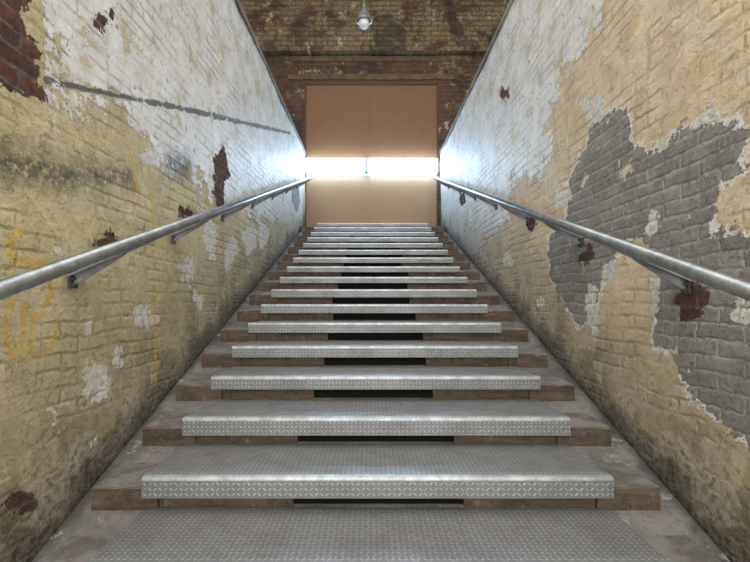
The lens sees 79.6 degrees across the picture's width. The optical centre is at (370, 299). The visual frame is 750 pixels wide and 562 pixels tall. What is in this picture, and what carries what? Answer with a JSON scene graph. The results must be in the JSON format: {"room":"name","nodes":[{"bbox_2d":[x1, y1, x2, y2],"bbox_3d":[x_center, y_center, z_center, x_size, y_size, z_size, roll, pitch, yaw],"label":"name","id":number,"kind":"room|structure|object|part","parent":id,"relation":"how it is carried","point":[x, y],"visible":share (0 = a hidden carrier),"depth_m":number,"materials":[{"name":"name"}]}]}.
{"room":"stairwell","nodes":[
{"label":"stairwell","id":0,"kind":"room"},
{"bbox_2d":[0,0,304,561],"bbox_3d":[-1.355,-0.632,3.700,0.270,4.150,9.400,0,0,0],"label":"wall","id":1,"kind":"structure","parent":0,"point":[120,119],"depth_m":2.15,"materials":[{"name":"brick"}]},
{"bbox_2d":[0,175,316,299],"bbox_3d":[-1.098,-0.817,3.676,0.248,2.854,8.768,0,0,0],"label":"handrail","id":2,"kind":"object","parent":1,"relation":"attached to","point":[92,261],"visible":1,"depth_m":1.84,"materials":[{"name":"metal"}]},
{"bbox_3d":[-1.217,-0.085,1.840,0.010,0.075,0.050,0,0,0],"label":"wall plate","id":3,"kind":"part","parent":2,"relation":"part of","materials":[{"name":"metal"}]},
{"bbox_2d":[235,0,305,154],"bbox_3d":[-1.370,-2.737,3.695,0.320,0.060,9.390,0,0,0],"label":"trim","id":4,"kind":"structure","parent":1,"relation":"on","point":[238,3],"depth_m":5.16,"materials":[{"name":"grey concrete"}]},
{"bbox_2d":[240,0,509,225],"bbox_3d":[0.000,-2.357,8.505,8.400,7.500,0.490,0,0,0],"label":"wall","id":5,"kind":"structure","parent":0,"point":[462,30],"depth_m":8.26,"materials":[{"name":"red brick"}]},
{"bbox_2d":[306,85,368,225],"bbox_3d":[-0.621,-2.674,8.444,1.178,2.702,0.052,0,0,0],"label":"door","id":6,"kind":"structure","parent":5,"relation":"in","point":[337,116],"depth_m":8.43,"materials":[{"name":"brown wood"}]},
{"bbox_2d":[306,159,363,172],"bbox_3d":[-0.665,-2.493,8.380,1.080,0.240,0.140,0,0,0],"label":"window","id":7,"kind":"structure","parent":6,"relation":"attached to","point":[312,165],"depth_m":8.31,"materials":[{"name":"white glass"}]},
{"bbox_3d":[-0.621,-1.847,8.450,1.178,1.050,0.040,0,0,0],"label":"panel","id":8,"kind":"part","parent":6,"relation":"part of","materials":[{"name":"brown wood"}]},
{"bbox_2d":[364,159,367,172],"bbox_3d":[-0.061,-2.674,8.420,0.122,2.702,0.160,0,0,0],"label":"trim","id":9,"kind":"structure","parent":5,"relation":"attached to","point":[365,160],"depth_m":8.34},
{"bbox_2d":[288,56,453,79],"bbox_3d":[0.000,-4.327,8.383,3.100,0.440,0.035,0,0,0],"label":"trim","id":10,"kind":"structure","parent":5,"relation":"attached to","point":[293,58],"depth_m":8.38,"materials":[{"name":"brown wood"}]},
{"bbox_2d":[304,81,438,225],"bbox_3d":[0.009,-2.703,8.492,2.505,2.770,0.215,0,0,0],"label":"trim","id":11,"kind":"structure","parent":5,"relation":"attached to","point":[305,82],"depth_m":8.39,"materials":[{"name":"brown wood"}]},
{"bbox_2d":[369,85,436,225],"bbox_3d":[0.592,-2.674,8.444,1.274,2.702,0.052,0,0,0],"label":"door","id":12,"kind":"structure","parent":5,"relation":"in","point":[402,118],"depth_m":8.43,"materials":[{"name":"brown wood"}]},
{"bbox_2d":[369,159,436,172],"bbox_3d":[0.589,-2.493,8.380,1.267,0.240,0.140,0,0,0],"label":"window","id":13,"kind":"structure","parent":12,"relation":"attached to","point":[375,165],"depth_m":8.31,"materials":[{"name":"white glass"}]},
{"bbox_3d":[0.600,-1.847,8.450,1.258,1.050,0.040,0,0,0],"label":"panel","id":14,"kind":"part","parent":12,"relation":"part of","materials":[{"name":"brown wood"}]},
{"bbox_2d":[440,0,749,561],"bbox_3d":[1.425,-0.632,3.700,0.270,4.150,9.400,0,0,0],"label":"wall","id":15,"kind":"structure","parent":0,"point":[628,120],"depth_m":2.23,"materials":[{"name":"brick"}]},
{"bbox_2d":[440,0,513,154],"bbox_3d":[1.440,-2.737,3.695,0.320,0.060,9.390,0,0,0],"label":"trim","id":16,"kind":"structure","parent":15,"relation":"on","point":[500,25],"depth_m":5.21,"materials":[{"name":"grey concrete"}]},
{"bbox_2d":[429,175,749,300],"bbox_3d":[1.168,-0.821,3.736,0.248,2.915,8.888,0,0,0],"label":"handrail","id":17,"kind":"object","parent":15,"relation":"attached to","point":[666,266],"visible":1,"depth_m":1.84,"materials":[{"name":"metal"}]},
{"bbox_3d":[1.287,-0.065,1.840,0.010,0.075,0.050,0,0,0],"label":"wall plate","id":18,"kind":"part","parent":17,"relation":"part of","materials":[{"name":"metal"}]},
{"bbox_3d":[0.000,1.493,-1.618,8.400,0.200,4.765,0,0,0],"label":"floor","id":19,"kind":"structure","parent":0,"visible":0},
{"bbox_2d":[31,223,729,561],"bbox_3d":[0.035,0.036,4.305,2.506,2.709,8.130,0,0,0],"label":"staircase","id":20,"kind":"structure","parent":19,"relation":"on","point":[373,397],"depth_m":2.21,"materials":[{"name":"metal"}]},
{"bbox_3d":[0.026,0.199,3.622,1.899,0.048,0.389,0,0,0],"label":"tread plate","id":21,"kind":"part","parent":20,"relation":"part of","materials":[{"name":"metal"}]},
{"bbox_3d":[0.026,0.335,3.229,1.899,0.048,0.389,0,0,0],"label":"tread plate","id":22,"kind":"part","parent":20,"relation":"part of","materials":[{"name":"metal"}]},
{"bbox_3d":[0.026,0.470,2.835,1.899,0.048,0.389,0,0,0],"label":"tread plate","id":23,"kind":"part","parent":20,"relation":"part of","materials":[{"name":"metal"}]},
{"bbox_3d":[0.026,0.606,2.442,1.899,0.048,0.389,0,0,0],"label":"tread plate","id":24,"kind":"part","parent":20,"relation":"part of","materials":[{"name":"metal"}]},
{"bbox_3d":[0.026,0.741,2.049,1.899,0.048,0.389,0,0,0],"label":"tread plate","id":25,"kind":"part","parent":20,"relation":"part of","materials":[{"name":"metal"}]},
{"bbox_3d":[0.026,0.876,1.655,1.899,0.048,0.389,0,0,0],"label":"tread plate","id":26,"kind":"part","parent":20,"relation":"part of","materials":[{"name":"metal"}]},
{"bbox_3d":[0.000,-6.183,3.875,8.800,0.150,9.750,0,0,0],"label":"ceiling","id":27,"kind":"structure","parent":0,"visible":0},
{"bbox_2d":[356,0,371,29],"bbox_3d":[-0.104,-5.072,6.700,0.244,2.072,0.244,0,0,0],"label":"pendant lamp","id":28,"kind":"object","parent":27,"relation":"hanging from","point":[363,20],"visible":1,"depth_m":6.65,"materials":[{"name":"metal"}]},
{"bbox_3d":[-0.104,-4.137,6.700,0.164,0.203,0.164,0,0,0],"label":"bulb","id":29,"kind":"part","parent":28,"relation":"part of","materials":[{"name":"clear glass"}]}
]}

